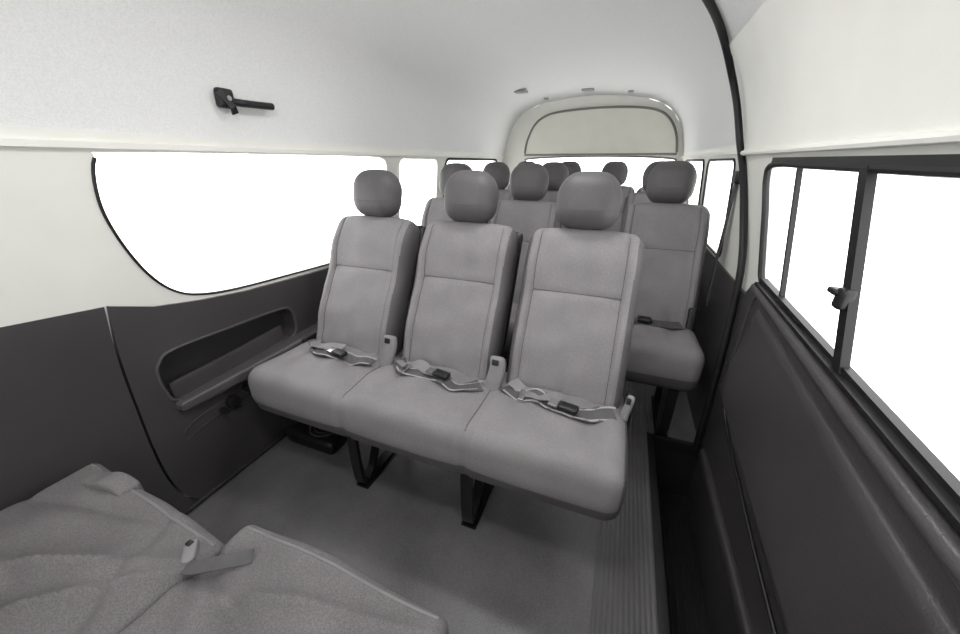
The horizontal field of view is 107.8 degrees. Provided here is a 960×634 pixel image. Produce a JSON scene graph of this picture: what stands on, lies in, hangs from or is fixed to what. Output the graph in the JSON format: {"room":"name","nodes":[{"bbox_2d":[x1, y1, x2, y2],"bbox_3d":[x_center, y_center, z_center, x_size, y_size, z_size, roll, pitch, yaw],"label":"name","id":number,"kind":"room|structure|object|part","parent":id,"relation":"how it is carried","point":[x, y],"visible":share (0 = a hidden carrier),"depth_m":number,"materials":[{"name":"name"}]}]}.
{"room":"vehicle interior","nodes":[
{"label":"vehicle interior","id":0,"kind":"room"},
{"bbox_2d":[0,126,503,514],"bbox_3d":[-0.683,-0.230,1.895,0.193,1.265,4.900,9,25,20],"label":"wall","id":1,"kind":"structure","parent":0,"point":[112,367],"depth_m":0.99,"materials":[{"name":"black plastic"}]},
{"bbox_3d":[-1.305,0.560,0.513,0.030,0.860,1.497,9,25,20],"label":"trim","id":2,"kind":"part","parent":1,"relation":"part of","materials":[{"name":"grey plastic"}]},
{"bbox_2d":[91,157,328,294],"bbox_3d":[-0.782,-0.427,1.503,0.065,0.490,1.272,8,25,18],"label":"window","id":3,"kind":"structure","parent":1,"relation":"in","point":[93,162],"depth_m":1.00,"materials":[{"name":"black rubber"}]},
{"bbox_3d":[-0.443,-0.317,2.585,0.075,0.785,3.485,9,25,20],"label":"trim","id":4,"kind":"part","parent":1,"relation":"part of","materials":[{"name":"grey plastic"}]},
{"bbox_3d":[-0.757,0.017,2.036,0.035,0.700,4.900,9,25,20],"label":"panel","id":5,"kind":"part","parent":1,"relation":"part of","materials":[{"name":"grey plastic"}]},
{"bbox_3d":[-0.947,0.348,1.301,0.030,0.024,0.024,9,25,20],"label":"latch knob","id":6,"kind":"part","parent":1,"relation":"part of","materials":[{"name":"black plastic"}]},
{"bbox_3d":[-0.937,0.318,1.331,0.030,0.044,0.044,9,25,20],"label":"latch knob","id":7,"kind":"part","parent":1,"relation":"part of","materials":[{"name":"black plastic"}]},
{"bbox_3d":[-0.914,0.280,1.380,0.030,0.032,0.032,9,25,20],"label":"latch knob","id":8,"kind":"part","parent":1,"relation":"part of","materials":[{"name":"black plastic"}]},
{"bbox_2d":[398,158,437,217],"bbox_3d":[-0.413,-0.800,2.337,0.073,0.478,0.488,9,25,20],"label":"window","id":9,"kind":"structure","parent":1,"relation":"in","point":[401,158],"depth_m":2.18,"materials":[{"name":"clear glass"}]},
{"bbox_2d":[443,158,496,196],"bbox_3d":[-0.067,-1.154,3.136,0.078,0.488,1.178,9,25,20],"label":"window","id":10,"kind":"structure","parent":1,"relation":"in","point":[447,159],"depth_m":2.94,"materials":[{"name":"black rubber"}]},
{"bbox_2d":[0,0,765,158],"bbox_3d":[0.148,-0.877,1.252,1.694,0.530,4.900,9,25,20],"label":"ceiling","id":11,"kind":"structure","parent":0,"point":[434,75],"depth_m":1.33,"materials":[{"name":"plastic"}]},
{"bbox_2d":[213,87,274,114],"bbox_3d":[-0.768,-0.699,1.151,0.043,0.073,0.190,12,26,24],"label":"handle","id":12,"kind":"object","parent":11,"relation":"attached to","point":[224,98],"visible":1,"depth_m":1.10,"materials":[{"name":"black plastic"}]},
{"bbox_3d":[-0.801,-0.685,1.098,0.030,0.055,0.050,9,25,20],"label":"mount plate","id":13,"kind":"part","parent":12,"relation":"part of","materials":[{"name":"black plastic"}]},
{"bbox_2d":[514,89,527,93],"bbox_3d":[0.321,-1.766,2.746,0.100,0.024,0.070,9,25,20],"label":"recessed light","id":14,"kind":"object","parent":11,"relation":"in","point":[520,91],"visible":0.98,"depth_m":2.72,"materials":[{"name":"grey plastic"}]},
{"bbox_2d":[581,88,593,91],"bbox_3d":[0.906,-1.906,2.938,0.100,0.024,0.070,9,25,20],"label":"recessed light","id":15,"kind":"object","parent":11,"relation":"in","point":[584,89],"visible":0.98,"depth_m":2.92,"materials":[{"name":"grey plastic"}]},
{"bbox_2d":[187,360,701,633],"bbox_3d":[0.148,0.461,1.844,1.860,0.053,4.900,9,25,20],"label":"floor","id":16,"kind":"structure","parent":0,"point":[528,565],"depth_m":1.18,"materials":[{"name":"plastic"}]},
{"bbox_2d":[0,463,448,633],"bbox_3d":[-0.664,0.733,0.591,1.074,0.471,0.657,9,25,20],"label":"seat","id":17,"kind":"object","parent":16,"relation":"on","point":[92,551],"visible":1,"depth_m":0.65,"materials":[{"name":"fabric"}]},
{"bbox_3d":[-0.899,0.559,0.594,0.582,0.146,0.623,9,25,20],"label":"backrest","id":18,"kind":"part","parent":17,"relation":"part of","materials":[{"name":"fabric"}]},
{"bbox_3d":[-0.390,0.617,0.450,0.504,0.145,0.608,9,25,20],"label":"backrest","id":19,"kind":"part","parent":17,"relation":"part of","materials":[{"name":"fabric"}]},
{"bbox_2d":[286,421,346,454],"bbox_3d":[-0.710,0.507,1.599,0.260,0.077,0.200,9,25,20],"label":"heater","id":20,"kind":"object","parent":16,"relation":"on","point":[324,441],"visible":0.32,"depth_m":1.52,"materials":[{"name":"black plastic"}]},
{"bbox_2d":[248,169,643,529],"bbox_3d":[-0.138,0.074,1.287,1.337,1.122,0.680,9,25,20],"label":"seat","id":21,"kind":"object","parent":16,"relation":"on","point":[404,356],"visible":1,"depth_m":1.19,"materials":[{"name":"fabric"}]},
{"bbox_3d":[-0.482,-0.108,1.499,0.388,0.598,0.366,9,25,20],"label":"backrest","id":22,"kind":"part","parent":21,"relation":"part of","materials":[{"name":"fabric"}]},
{"bbox_2d":[248,342,627,520],"bbox_3d":[-0.181,0.301,1.270,1.325,0.218,0.448,9,25,20],"label":"cushion","id":23,"kind":"object","parent":21,"relation":"on","point":[471,424],"depth_m":1.08,"materials":[{"name":"fabric"}]},
{"bbox_3d":[-0.082,-0.045,1.356,0.388,0.598,0.366,9,25,20],"label":"backrest","id":24,"kind":"part","parent":21,"relation":"part of","materials":[{"name":"fabric"}]},
{"bbox_3d":[0.318,0.019,1.212,0.388,0.598,0.366,9,25,20],"label":"backrest","id":25,"kind":"part","parent":21,"relation":"part of","materials":[{"name":"fabric"}]},
{"bbox_2d":[421,163,560,371],"bbox_3d":[-0.034,-0.224,1.933,0.860,1.145,0.680,9,25,20],"label":"seat","id":26,"kind":"object","parent":16,"relation":"on","point":[529,182],"visible":0.26,"depth_m":1.87,"materials":[{"name":"fabric"}]},
{"bbox_3d":[-0.189,-0.378,2.076,0.388,0.610,0.366,9,25,20],"label":"backrest","id":27,"kind":"part","parent":26,"relation":"part of","materials":[{"name":"fabric"}]},
{"bbox_2d":[504,303,517,359],"bbox_3d":[-0.076,0.007,1.917,0.860,0.222,0.448,9,25,20],"label":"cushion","id":28,"kind":"object","parent":26,"relation":"on","point":[515,305],"depth_m":1.64,"materials":[{"name":"fabric"}]},
{"bbox_3d":[0.212,-0.314,1.933,0.388,0.610,0.366,9,25,20],"label":"backrest","id":29,"kind":"part","parent":26,"relation":"part of","materials":[{"name":"fabric"}]},
{"bbox_2d":[483,162,568,227],"bbox_3d":[0.222,-0.491,2.527,0.860,1.150,0.680,9,25,20],"label":"seat","id":30,"kind":"object","parent":16,"relation":"on","point":[558,172],"visible":0.08,"depth_m":2.49,"materials":[{"name":"fabric"}]},
{"bbox_3d":[0.067,-0.645,2.671,0.388,0.613,0.366,9,25,20],"label":"backrest","id":31,"kind":"part","parent":30,"relation":"part of","materials":[{"name":"fabric"}]},
{"bbox_3d":[0.468,-0.581,2.527,0.388,0.613,0.366,9,25,20],"label":"backrest","id":32,"kind":"part","parent":30,"relation":"part of","materials":[{"name":"fabric"}]},
{"bbox_2d":[506,161,645,231],"bbox_3d":[0.860,-0.697,2.985,1.520,1.156,0.680,9,25,20],"label":"seat","id":33,"kind":"object","parent":16,"relation":"on","point":[619,169],"visible":0.1,"depth_m":2.91,"materials":[{"name":"fabric"}]},
{"bbox_3d":[1.082,-0.791,2.993,0.372,0.616,0.366,9,25,20],"label":"backrest","id":34,"kind":"part","parent":33,"relation":"part of","materials":[{"name":"fabric"}]},
{"bbox_2d":[620,161,688,227],"bbox_3d":[1.074,-0.367,2.240,0.400,1.156,0.680,9,25,20],"label":"seat","id":35,"kind":"object","parent":16,"relation":"on","point":[638,197],"visible":0.1,"depth_m":2.29,"materials":[{"name":"fabric"}]},
{"bbox_3d":[1.119,-0.489,2.312,0.388,0.616,0.366,9,25,20],"label":"backrest","id":36,"kind":"part","parent":35,"relation":"part of","materials":[{"name":"fabric"}]},
{"bbox_2d":[620,161,709,435],"bbox_3d":[0.818,-0.103,1.644,0.400,1.156,0.680,9,25,20],"label":"seat","id":37,"kind":"object","parent":16,"relation":"on","point":[665,352],"visible":0.83,"depth_m":1.62,"materials":[{"name":"fabric"}]},
{"bbox_2d":[625,324,704,391],"bbox_3d":[0.776,0.131,1.629,0.400,0.224,0.448,9,25,20],"label":"cushion","id":38,"kind":"object","parent":37,"relation":"on","point":[670,356],"depth_m":1.43,"materials":[{"name":"fabric"}]},
{"bbox_3d":[0.863,-0.225,1.716,0.388,0.616,0.366,9,25,20],"label":"backrest","id":39,"kind":"part","parent":37,"relation":"part of","materials":[{"name":"fabric"}]},
{"bbox_2d":[503,95,682,188],"bbox_3d":[1.036,-1.236,3.567,1.860,1.750,0.060,9,25,20],"label":"wall","id":40,"kind":"structure","parent":0,"point":[515,146],"depth_m":3.33,"materials":[{"name":"white plastic"}]},
{"bbox_2d":[524,156,676,160],"bbox_3d":[1.114,-1.362,3.483,1.434,0.446,0.030,9,25,20],"label":"trim","id":41,"kind":"structure","parent":40,"relation":"in","point":[675,159],"depth_m":3.36,"materials":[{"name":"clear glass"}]},
{"bbox_2d":[524,106,677,155],"bbox_3d":[1.109,-1.741,3.288,1.409,0.410,0.040,9,25,20],"label":"panel","id":42,"kind":"object","parent":40,"relation":"in","point":[599,130],"depth_m":3.26,"materials":[{"name":"white plastic"}]},
{"bbox_2d":[654,446,708,633],"bbox_3d":[0.465,1.188,0.603,0.305,0.280,2.470,9,25,20],"label":"step","id":43,"kind":"structure","parent":0,"point":[674,469],"depth_m":1.45,"materials":[{"name":"black plastic"}]},
{"bbox_2d":[682,143,759,443],"bbox_3d":[1.405,-0.433,2.360,0.130,1.260,2.430,9,25,20],"label":"wall","id":44,"kind":"structure","parent":0,"point":[710,322],"depth_m":1.61,"materials":[{"name":"grey plastic"}]},
{"bbox_2d":[686,159,704,204],"bbox_3d":[1.591,-0.939,2.638,0.074,0.456,0.896,9,25,20],"label":"window","id":45,"kind":"structure","parent":44,"relation":"in","point":[688,160],"depth_m":2.25,"materials":[{"name":"black rubber"}]},
{"bbox_3d":[1.437,-0.190,2.454,0.040,0.740,2.430,9,25,20],"label":"trim","id":46,"kind":"part","parent":44,"relation":"part of","materials":[{"name":"grey plastic"}]},
{"bbox_2d":[701,158,735,256],"bbox_3d":[1.270,-0.607,1.888,0.072,0.452,0.652,9,25,20],"label":"window","id":47,"kind":"structure","parent":44,"relation":"in","point":[722,159],"depth_m":1.78,"materials":[{"name":"black rubber"}]},
{"bbox_2d":[693,0,747,448],"bbox_3d":[0.635,-0.189,1.164,1.274,1.703,0.374,-19,30,-36],"label":"trim","id":48,"kind":"structure","parent":44,"relation":"attached to","point":[710,5],"depth_m":1.37,"materials":[{"name":"black rubber"}]},
{"bbox_2d":[704,171,738,305],"bbox_3d":[1.092,-0.339,1.592,0.024,0.600,0.107,9,25,20],"label":"belt","id":49,"kind":"object","parent":44,"relation":"hanging from","point":[735,178],"visible":0.82,"depth_m":1.57,"materials":[{"name":"black fabric"}]},
{"bbox_2d":[686,0,959,633],"bbox_3d":[0.524,0.382,0.438,0.244,1.846,2.840,9,25,20],"label":"door","id":50,"kind":"structure","parent":44,"relation":"in","point":[803,519],"depth_m":0.74,"materials":[{"name":"black plastic"}]},
{"bbox_3d":[0.548,0.817,0.420,0.042,1.065,2.500,9,25,20],"label":"trim","id":51,"kind":"part","parent":50,"relation":"part of","materials":[{"name":"grey plastic"}]},
{"bbox_3d":[0.522,0.377,0.237,0.038,0.132,2.301,9,25,20],"label":"window sill","id":52,"kind":"part","parent":50,"relation":"part of","materials":[{"name":"grey plastic"}]},
{"bbox_2d":[754,154,959,533],"bbox_3d":[0.786,-0.102,0.765,0.075,0.459,1.152,9,25,20],"label":"window","id":53,"kind":"structure","parent":50,"relation":"attached to","point":[935,479],"depth_m":0.69,"materials":[{"name":"black metal"}]},
{"bbox_3d":[0.739,-0.054,0.726,0.020,0.014,0.034,9,25,20],"label":"latch lever","id":54,"kind":"part","parent":53,"relation":"part of","materials":[{"name":"black plastic"}]},
{"bbox_3d":[0.751,-0.080,0.704,0.025,0.414,0.153,1,24,2],"label":"post","id":55,"kind":"part","parent":53,"relation":"part of","materials":[{"name":"black metal"}]},
{"bbox_3d":[0.756,-0.300,0.677,0.014,0.026,1.070,9,25,20],"label":"rail","id":56,"kind":"part","parent":53,"relation":"part of","materials":[{"name":"black metal"}]}
]}

